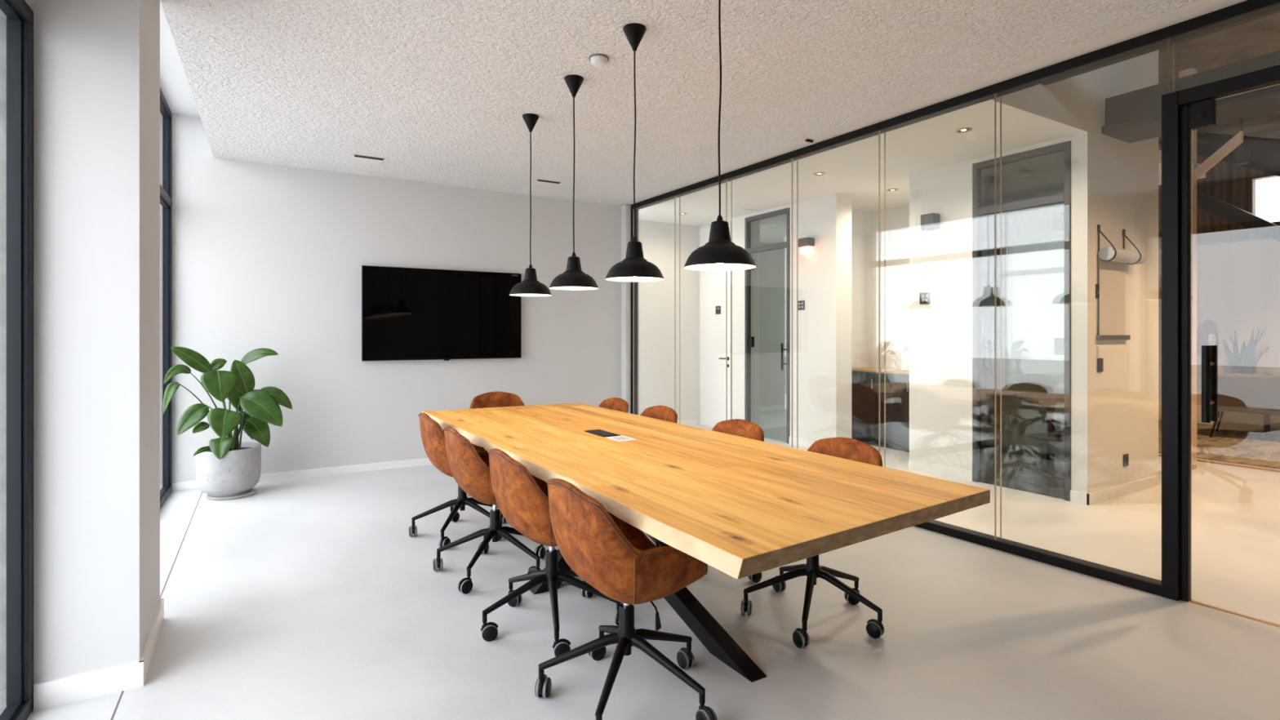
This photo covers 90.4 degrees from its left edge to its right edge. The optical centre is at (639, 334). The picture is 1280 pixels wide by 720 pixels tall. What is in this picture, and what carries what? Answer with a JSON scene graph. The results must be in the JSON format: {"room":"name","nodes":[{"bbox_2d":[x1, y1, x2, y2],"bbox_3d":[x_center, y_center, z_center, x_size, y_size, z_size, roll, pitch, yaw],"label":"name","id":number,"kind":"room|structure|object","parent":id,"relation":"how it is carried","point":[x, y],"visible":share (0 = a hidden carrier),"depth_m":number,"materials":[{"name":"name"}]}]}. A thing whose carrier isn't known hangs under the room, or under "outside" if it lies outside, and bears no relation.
{"room":"office","nodes":[
{"label":"office","id":0,"kind":"room"},
{"bbox_2d":[0,8,6,715],"bbox_3d":[-2.725,-0.740,2.376,0.694,4.200,0.654,0,0,-31],"label":"wall pier","id":1,"kind":"object","parent":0,"point":[2,17],"depth_m":2.27,"materials":[{"name":"white paint"}]},
{"bbox_2d":[24,0,159,684],"bbox_3d":[-2.270,-0.281,2.653,0.370,3.281,0.670,0,0,-31],"label":"wall column","id":2,"kind":"structure","parent":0,"point":[96,63],"depth_m":2.39,"materials":[{"name":"grey paint"}]},
{"bbox_2d":[33,598,164,711],"bbox_3d":[-2.233,1.312,2.673,0.315,0.095,0.693,0,0,-31],"label":"baseboard","id":3,"kind":"structure","parent":2,"relation":"attached to","point":[54,692],"depth_m":2.39,"materials":[{"name":"white paint"}]},
{"bbox_2d":[160,88,172,508],"bbox_3d":[-3.325,-0.280,4.190,0.060,3.280,3.057,0,0,-30],"label":"window","id":4,"kind":"structure","parent":2,"relation":"attached to","point":[166,115],"depth_m":5.38,"materials":[{"name":"black metal"}]},
{"bbox_2d":[160,0,199,117],"bbox_3d":[0.323,-2.006,2.413,4.950,0.169,9.876,0,0,-31],"label":"ceiling","id":5,"kind":"structure","parent":0,"point":[175,87],"depth_m":4.76,"materials":[{"name":"grey paint"}]},
{"bbox_2d":[171,113,621,482],"bbox_3d":[-2.272,-0.365,6.708,4.950,3.450,0.160,0,0,-31],"label":"wall","id":6,"kind":"structure","parent":0,"point":[272,256],"depth_m":6.25,"materials":[{"name":"grey paint"}]},
{"bbox_2d":[172,457,432,491],"bbox_3d":[-2.146,1.325,6.682,4.480,0.070,0.014,0,0,-31],"label":"baseboard","id":7,"kind":"structure","parent":6,"relation":"attached to","point":[188,485],"depth_m":6.15,"materials":[{"name":"white paint"}]},
{"bbox_2d":[361,265,520,360],"bbox_3d":[-2.047,-0.203,6.712,1.645,0.955,0.064,0,0,-31],"label":"television","id":8,"kind":"object","parent":6,"relation":"attached to","point":[408,313],"visible":1,"depth_m":6.64,"materials":[{"name":"black plastic"}]},
{"bbox_2d":[621,204,631,413],"bbox_3d":[-0.134,-0.112,7.839,0.160,2.944,0.116,0,0,-31],"label":"wall","id":9,"kind":"structure","parent":0,"point":[625,209],"depth_m":7.78,"materials":[{"name":"grey paint"}]},
{"bbox_2d":[26,409,1279,719],"bbox_3d":[3.824,1.418,5.466,13.800,0.124,11.800,0,0,-31],"label":"floor","id":10,"kind":"structure","parent":0,"point":[310,597],"depth_m":3.01,"materials":[{"name":"concrete"}]},
{"bbox_2d":[110,491,202,719],"bbox_3d":[-2.694,1.365,3.651,0.006,0.011,4.636,0,0,-31],"label":"trim","id":11,"kind":"structure","parent":10,"relation":"in","point":[122,693],"depth_m":3.61,"materials":[{"name":"grey"}]},
{"bbox_2d":[162,346,292,500],"bbox_3d":[-3.450,0.729,5.380,0.898,1.262,0.487,0,0,-31],"label":"potted plant","id":12,"kind":"object","parent":10,"relation":"on","point":[228,468],"visible":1,"depth_m":5.25,"materials":[{"name":"green plant"}]},
{"bbox_2d":[408,412,506,547],"bbox_3d":[-1.214,0.939,4.368,0.676,0.844,0.645,0,0,-31],"label":"swivel chair","id":13,"kind":"object","parent":10,"relation":"on","point":[433,436],"visible":0.56,"depth_m":4.16,"materials":[{"name":"brown leather"}]},
{"bbox_2d":[432,426,546,594],"bbox_3d":[-0.837,0.939,3.698,0.645,0.844,0.639,0,0,-31],"label":"swivel chair","id":14,"kind":"object","parent":10,"relation":"on","point":[469,468],"visible":0.73,"depth_m":3.49,"materials":[{"name":"brown leather"}]},
{"bbox_2d":[467,391,524,496],"bbox_3d":[-1.168,0.939,5.534,0.678,0.844,0.635,0,0,-31],"label":"swivel chair","id":15,"kind":"object","parent":10,"relation":"on","point":[491,399],"visible":0.11,"depth_m":5.75,"materials":[{"name":"brown leather"}]},
{"bbox_2d":[480,448,621,656],"bbox_3d":[-0.417,0.939,2.980,0.659,0.844,0.662,0,0,-32],"label":"swivel chair","id":16,"kind":"object","parent":10,"relation":"on","point":[522,498],"visible":0.65,"depth_m":2.81,"materials":[{"name":"brown leather"}]},
{"bbox_2d":[598,397,628,413],"bbox_3d":[-0.408,0.939,5.088,0.669,0.844,0.641,0,0,-31],"label":"swivel chair","id":17,"kind":"object","parent":10,"relation":"on","point":[614,403],"visible":0.04,"depth_m":5.20,"materials":[{"name":"brown leather"}]},
{"bbox_2d":[534,478,717,719],"bbox_3d":[-0.030,0.939,2.389,0.639,0.844,0.685,0,0,-32],"label":"swivel chair","id":18,"kind":"object","parent":10,"relation":"on","point":[611,555],"visible":0.97,"depth_m":2.19,"materials":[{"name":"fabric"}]},
{"bbox_2d":[640,405,677,422],"bbox_3d":[-0.033,0.939,4.512,0.654,0.844,0.680,0,0,-31],"label":"swivel chair","id":19,"kind":"object","parent":10,"relation":"on","point":[660,412],"visible":0.03,"depth_m":4.61,"materials":[{"name":"brown leather"}]},
{"bbox_2d":[422,402,990,682],"bbox_3d":[-0.152,0.980,3.673,1.355,0.760,3.820,0,0,-31],"label":"conference table","id":20,"kind":"object","parent":10,"relation":"on","point":[742,507],"visible":0.91,"depth_m":2.62,"materials":[{"name":"brown wood"}]},
{"bbox_2d":[584,429,620,437],"bbox_3d":[-0.232,0.597,3.856,0.112,0.006,0.270,0,0,-31],"label":"outlet","id":21,"kind":"object","parent":20,"relation":"attached to","point":[601,433],"visible":1,"depth_m":3.83,"materials":[{"name":"black plastic"}]},
{"bbox_2d":[604,435,637,441],"bbox_3d":[-0.110,0.599,3.661,0.124,0.002,0.170,0,0,-31],"label":"card","id":22,"kind":"object","parent":20,"relation":"on","point":[619,438],"visible":1,"depth_m":3.65,"materials":[{"name":"white paper"}]},
{"bbox_2d":[655,418,764,582],"bbox_3d":[0.426,0.939,3.722,0.669,0.844,0.646,0,0,-32],"label":"swivel chair","id":23,"kind":"object","parent":10,"relation":"on","point":[738,427],"visible":0.13,"depth_m":3.83,"materials":[{"name":"brown leather"}]},
{"bbox_2d":[740,437,884,648],"bbox_3d":[0.837,0.939,3.081,0.624,0.844,0.680,0,0,-30],"label":"swivel chair","id":24,"kind":"object","parent":10,"relation":"on","point":[851,449],"visible":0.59,"depth_m":3.04,"materials":[{"name":"brown leather"}]},
{"bbox_2d":[851,367,909,451],"bbox_3d":[3.201,0.897,7.626,0.551,0.925,1.494,0,0,-31],"label":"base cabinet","id":25,"kind":"object","parent":10,"relation":"on","point":[864,380],"visible":0.39,"depth_m":7.64,"materials":[{"name":"black"}]},
{"bbox_2d":[901,346,909,371],"bbox_3d":[3.357,0.290,7.427,0.430,0.290,0.480,0,0,-31],"label":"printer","id":26,"kind":"object","parent":25,"relation":"on","point":[905,353],"visible":0.21,"depth_m":7.50,"materials":[{"name":"white plastic"}]},
{"bbox_2d":[1012,392,1064,488],"bbox_3d":[3.783,0.961,5.862,0.610,0.790,0.610,0,0,-31],"label":"pedestal table","id":27,"kind":"object","parent":10,"relation":"on","point":[1050,479],"visible":0.78,"depth_m":5.83,"materials":[{"name":"black metal"}]},
{"bbox_2d":[1178,67,1243,469],"bbox_3d":[5.675,-0.665,6.328,0.100,4.050,0.480,0,0,-31],"label":"timber post","id":28,"kind":"object","parent":10,"relation":"on","point":[1237,140],"visible":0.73,"depth_m":6.42,"materials":[{"name":"beige"}]},
{"bbox_2d":[1158,419,1279,469],"bbox_3d":[8.537,1.354,6.270,3.400,0.012,6.900,0,0,-31],"label":"rug","id":29,"kind":"object","parent":10,"relation":"on","point":[1230,446],"visible":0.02,"depth_m":7.68,"materials":[{"name":"beige carpet"}]},
{"bbox_2d":[1209,373,1279,437],"bbox_3d":[7.984,0.924,8.262,0.930,0.844,0.996,0,0,-43],"label":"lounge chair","id":30,"kind":"object","parent":29,"relation":"on","point":[1237,393],"visible":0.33,"depth_m":8.02,"materials":[{"name":"grey fabric"}]},
{"bbox_2d":[1218,328,1271,432],"bbox_3d":[8.568,0.633,9.023,0.320,1.430,0.551,0,0,-31],"label":"potted snake plant","id":31,"kind":"object","parent":29,"relation":"on","point":[1245,362],"visible":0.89,"depth_m":8.94,"materials":[{"name":"grey plant"}]},
{"bbox_2d":[1158,453,1279,472],"bbox_3d":[6.944,1.354,5.278,0.055,0.012,7.850,0,0,-31],"label":"trim","id":32,"kind":"structure","parent":10,"relation":"on","point":[1200,460],"depth_m":6.54,"materials":[{"name":"brown wood"}]},
{"bbox_2d":[638,219,698,421],"bbox_3d":[0.236,-0.130,9.227,1.950,2.980,0.150,0,0,-31],"label":"wall","id":33,"kind":"structure","parent":0,"point":[656,299],"depth_m":9.24,"materials":[{"name":"white paint"}]},
{"bbox_2d":[160,0,1200,205],"bbox_3d":[0.441,-1.752,2.484,4.395,0.336,9.876,0,0,-31],"label":"ceiling","id":34,"kind":"structure","parent":0,"point":[441,91],"depth_m":3.84,"materials":[{"name":"paint"}]},
{"bbox_2d":[348,153,385,164],"bbox_3d":[-2.466,-1.577,5.742,0.280,0.014,0.240,0,0,-31],"label":"ceiling vent","id":35,"kind":"object","parent":34,"relation":"in","point":[353,157],"visible":1,"depth_m":5.71,"materials":[{"name":"white metal"}]},
{"bbox_2d":[509,113,551,296],"bbox_3d":[-0.794,-0.936,4.615,0.307,1.303,0.307,0,0,38],"label":"pendant lamp","id":36,"kind":"object","parent":34,"relation":"hanging from","point":[530,286],"visible":1,"depth_m":4.58,"materials":[{"name":"black metal"}]},
{"bbox_2d":[527,178,561,186],"bbox_3d":[-0.994,-1.577,6.632,0.280,0.014,0.240,0,0,-31],"label":"ceiling vent","id":37,"kind":"object","parent":34,"relation":"in","point":[540,182],"visible":0.95,"depth_m":6.60,"materials":[{"name":"white metal"}]},
{"bbox_2d":[548,74,598,289],"bbox_3d":[-0.409,-0.936,3.936,0.307,1.303,0.307,0,0,-15],"label":"pendant lamp","id":38,"kind":"object","parent":34,"relation":"hanging from","point":[573,278],"visible":1,"depth_m":3.90,"materials":[{"name":"black metal"}]},
{"bbox_2d":[588,53,608,67],"bbox_3d":[-0.236,-1.563,3.643,0.116,0.049,0.116,0,0,-31],"label":"smoke detector","id":39,"kind":"object","parent":34,"relation":"attached to","point":[597,60],"visible":1,"depth_m":3.61,"materials":[{"name":"white plastic"}]},
{"bbox_2d":[604,22,664,281],"bbox_3d":[-0.028,-0.936,3.294,0.307,1.303,0.307,0,0,22],"label":"pendant lamp","id":40,"kind":"object","parent":34,"relation":"hanging from","point":[634,268],"visible":1,"depth_m":3.25,"materials":[{"name":"black metal"}]},
{"bbox_2d":[684,0,756,271],"bbox_3d":[0.339,-0.936,2.706,0.307,1.303,0.307,0,0,-31],"label":"pendant lamp","id":41,"kind":"object","parent":34,"relation":"hanging from","point":[719,253],"visible":1,"depth_m":2.66,"materials":[{"name":"black metal"}]},
{"bbox_2d":[760,204,909,406],"bbox_3d":[2.851,-0.130,9.155,2.450,2.980,4.480,0,0,-31],"label":"wall","id":42,"kind":"structure","parent":0,"point":[864,224],"depth_m":8.33,"materials":[{"name":"white paint"}]},
{"bbox_2d":[698,135,1073,490],"bbox_3d":[2.697,-0.130,7.707,1.210,2.980,5.200,0,0,-31],"label":"wall","id":43,"kind":"structure","parent":0,"point":[940,260],"depth_m":6.45,"materials":[{"name":"white paint"}]},
{"bbox_2d":[700,221,731,427],"bbox_3d":[1.062,-0.110,9.175,0.070,2.940,0.715,0,0,-31],"label":"door","id":44,"kind":"structure","parent":43,"relation":"in","point":[713,283],"depth_m":9.22,"materials":[{"name":"white"}]},
{"bbox_2d":[715,306,720,314],"bbox_3d":[1.121,-0.350,9.126,0.007,0.116,0.116,0,0,-31],"label":"door sign","id":45,"kind":"object","parent":44,"relation":"attached to","point":[717,308],"visible":1,"depth_m":9.12,"materials":[{"name":"grey"}]},
{"bbox_2d":[744,207,789,444],"bbox_3d":[1.668,-0.110,8.288,0.127,2.940,0.836,0,0,-31],"label":"door","id":46,"kind":"structure","parent":43,"relation":"in","point":[748,340],"depth_m":8.53,"materials":[{"name":"grey"}]},
{"bbox_2d":[798,300,804,310],"bbox_3d":[1.962,-0.355,7.747,0.007,0.116,0.116,0,0,-31],"label":"door sign","id":47,"kind":"object","parent":43,"relation":"attached to","point":[801,303],"visible":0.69,"depth_m":7.74,"materials":[{"name":"grey"}]},
{"bbox_2d":[798,237,814,255],"bbox_3d":[1.988,-1.052,7.605,0.110,0.195,0.170,0,0,-31],"label":"wall lamp","id":48,"kind":"object","parent":43,"relation":"attached to","point":[806,245],"visible":0.95,"depth_m":7.55,"materials":[{"name":"grey metal"}]},
{"bbox_2d":[676,404,1155,505],"bbox_3d":[2.421,1.315,7.883,4.300,0.090,6.012,0,0,-31],"label":"baseboard","id":49,"kind":"structure","parent":43,"relation":"attached to","point":[1094,497],"depth_m":5.90,"materials":[{"name":"white"}]},
{"bbox_2d":[920,292,930,304],"bbox_3d":[2.829,-0.360,6.313,0.007,0.116,0.116,0,0,-31],"label":"door sign","id":50,"kind":"object","parent":43,"relation":"attached to","point":[925,297],"visible":1,"depth_m":6.31,"materials":[{"name":"grey"}]},
{"bbox_2d":[920,213,939,231],"bbox_3d":[2.832,-1.095,6.199,0.120,0.150,0.140,0,0,-31],"label":"wall lamp","id":51,"kind":"object","parent":43,"relation":"attached to","point":[931,221],"visible":1,"depth_m":6.15,"materials":[{"name":"grey"}]},
{"bbox_2d":[638,103,1205,244],"bbox_3d":[2.401,-1.680,7.995,4.420,0.120,6.000,0,0,-31],"label":"ceiling","id":52,"kind":"structure","parent":0,"point":[852,169],"depth_m":6.27,"materials":[{"name":"white paint"}]},
{"bbox_2d":[813,172,825,175],"bbox_3d":[1.806,-1.615,6.408,0.120,0.010,0.120,0,0,-31],"label":"recessed light","id":53,"kind":"object","parent":52,"relation":"in","point":[816,173],"visible":1,"depth_m":6.39,"materials":[{"name":"gold metal"}]},
{"bbox_2d":[886,188,897,191],"bbox_3d":[2.825,-1.615,7.118,0.120,0.010,0.120,0,0,-31],"label":"recessed light","id":54,"kind":"object","parent":52,"relation":"in","point":[890,189],"visible":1,"depth_m":7.11,"materials":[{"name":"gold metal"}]},
{"bbox_2d":[955,127,972,133],"bbox_3d":[2.564,-1.615,5.038,0.120,0.010,0.120,0,0,-31],"label":"recessed light","id":55,"kind":"object","parent":52,"relation":"in","point":[964,130],"visible":1,"depth_m":5.04,"materials":[{"name":"gold metal"}]},
{"bbox_2d":[617,0,1247,205],"bbox_3d":[2.437,-1.754,3.691,0.330,0.332,9.878,0,0,-31],"label":"ceiling","id":56,"kind":"structure","parent":0,"point":[1201,7],"depth_m":3.88,"materials":[{"name":"white paint"}]},
{"bbox_2d":[804,138,813,142],"bbox_3d":[1.379,-1.576,5.180,0.070,0.016,0.024,0,0,-31],"label":"clip","id":57,"kind":"object","parent":56,"relation":"attached to","point":[807,140],"visible":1,"depth_m":5.17,"materials":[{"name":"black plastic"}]},
{"bbox_2d":[631,0,1279,595],"bbox_3d":[2.493,-0.114,3.724,0.094,2.948,9.695,0,0,-32],"label":"wall","id":58,"kind":"structure","parent":0,"point":[1248,9],"depth_m":4.07,"materials":[{"name":"black metal"}]},
{"bbox_2d":[1161,64,1279,627],"bbox_3d":[3.058,0.059,2.827,0.133,2.602,1.175,0,0,-32],"label":"door","id":59,"kind":"structure","parent":58,"relation":"in","point":[1186,110],"depth_m":3.24,"materials":[{"name":"black metal"}]},
{"bbox_2d":[972,140,1071,501],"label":"glass door","id":60,"kind":"structure","parent":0,"point":[1033,252],"depth_m":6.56,"materials":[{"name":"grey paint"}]},
{"bbox_2d":[977,51,1154,493],"bbox_3d":[3.399,-0.665,5.034,2.785,4.050,0.100,0,0,-31],"label":"wall","id":61,"kind":"structure","parent":0,"point":[1113,179],"depth_m":5.25,"materials":[{"name":"white paint"}]},
{"bbox_2d":[1095,284,1099,298],"bbox_3d":[3.728,-0.350,5.170,0.093,0.116,0.007,0,0,-31],"label":"door sign","id":62,"kind":"object","parent":61,"relation":"attached to","point":[1097,286],"visible":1,"depth_m":5.16,"materials":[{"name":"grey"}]},
{"bbox_2d":[1097,345,1103,372],"bbox_3d":[3.732,0.197,5.168,0.096,0.213,0.016,0,0,-31],"label":"light switch","id":63,"kind":"object","parent":61,"relation":"attached to","point":[1100,348],"visible":1,"depth_m":5.16,"materials":[{"name":"grey"}]},
{"bbox_2d":[1097,358,1102,372],"bbox_3d":[3.746,0.250,5.179,0.084,0.110,0.012,0,0,-31],"label":"switch plate","id":64,"kind":"object","parent":63,"relation":"attached to","point":[1100,361],"depth_m":5.17,"materials":[{"name":"grey plastic"}]},
{"bbox_2d":[1096,224,1146,340],"bbox_3d":[3.979,-0.422,5.248,0.600,0.935,0.131,0,0,-31],"label":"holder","id":65,"kind":"object","parent":61,"relation":"attached to","point":[1113,260],"visible":1,"depth_m":5.24,"materials":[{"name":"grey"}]},
{"bbox_2d":[1123,453,1128,466],"bbox_3d":[4.136,1.070,5.413,0.080,0.100,0.014,0,0,-31],"label":"wall socket","id":66,"kind":"object","parent":61,"relation":"attached to","point":[1126,457],"visible":1,"depth_m":5.40,"materials":[{"name":"grey plastic"}]},
{"bbox_2d":[1041,8,1279,85],"bbox_3d":[3.650,-1.950,3.667,0.190,0.190,2.500,0,0,-31],"label":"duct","id":67,"kind":"object","parent":61,"relation":"attached to","point":[1276,11],"visible":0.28,"depth_m":4.15,"materials":[{"name":"grey metal"}]},
{"bbox_2d":[1101,50,1279,142],"bbox_3d":[4.634,-1.790,4.261,0.500,0.300,2.500,0,0,-31],"label":"steel beam","id":68,"kind":"structure","parent":61,"relation":"attached to","point":[1135,116],"depth_m":4.85,"materials":[{"name":"grey metal"}]},
{"bbox_2d":[1154,49,1158,484],"bbox_3d":[4.238,-0.665,6.429,0.095,4.050,1.620,0,0,-31],"label":"wall","id":69,"kind":"structure","parent":0,"point":[1156,52],"depth_m":5.74,"materials":[{"name":"white paint"}]},
{"bbox_2d":[1158,238,1279,425],"bbox_3d":[10.125,0.000,7.172,0.150,2.720,8.200,0,0,-31],"label":"wall","id":70,"kind":"structure","parent":0,"point":[1238,282],"depth_m":9.30,"materials":[{"name":"white paint"}]},
{"bbox_2d":[1196,319,1218,355],"bbox_3d":[8.308,0.080,9.415,0.660,0.600,0.300,0,0,-31],"label":"hose reel","id":71,"kind":"object","parent":70,"relation":"attached to","point":[1207,334],"visible":0.52,"depth_m":9.25,"materials":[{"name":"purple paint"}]},
{"bbox_2d":[1158,11,1279,158],"bbox_3d":[6.809,-2.765,5.167,9.000,0.150,8.200,0,0,-31],"label":"ceiling","id":72,"kind":"structure","parent":0,"point":[1259,37],"depth_m":6.11,"materials":[{"name":"concrete"}]},
{"bbox_2d":[1158,132,1279,176],"bbox_3d":[7.451,-2.190,8.068,0.300,1.000,1.700,0,0,-31],"label":"roof beam","id":73,"kind":"structure","parent":72,"relation":"attached to","point":[1264,153],"depth_m":7.84,"materials":[{"name":"grey metal"}]},
{"bbox_2d":[1158,156,1279,248],"bbox_3d":[10.125,-2.025,7.172,0.150,1.330,8.200,0,0,-31],"label":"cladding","id":74,"kind":"object","parent":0,"point":[1235,185],"visible":0.25,"depth_m":9.42,"materials":[{"name":"brown wood"}]},
{"bbox_2d":[1196,189,1279,241],"bbox_3d":[8.498,-1.760,9.139,0.200,1.000,1.050,0,0,-31],"label":"stair stringer","id":75,"kind":"object","parent":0,"point":[1206,202],"visible":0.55,"depth_m":9.02,"materials":[{"name":"grey metal"}]},
{"bbox_3d":[-0.071,-0.280,-1.381,0.350,3.281,3.790,0,0,-31],"label":"wall","id":76,"kind":"structure","parent":0,"visible":0},
{"bbox_2d":[0,0,33,719],"bbox_3d":[-1.632,0.095,1.270,0.060,2.530,2.363,0,0,-30],"label":"window","id":77,"kind":"structure","parent":76,"relation":"in","point":[20,16],"depth_m":2.24,"materials":[{"name":"black metal"}]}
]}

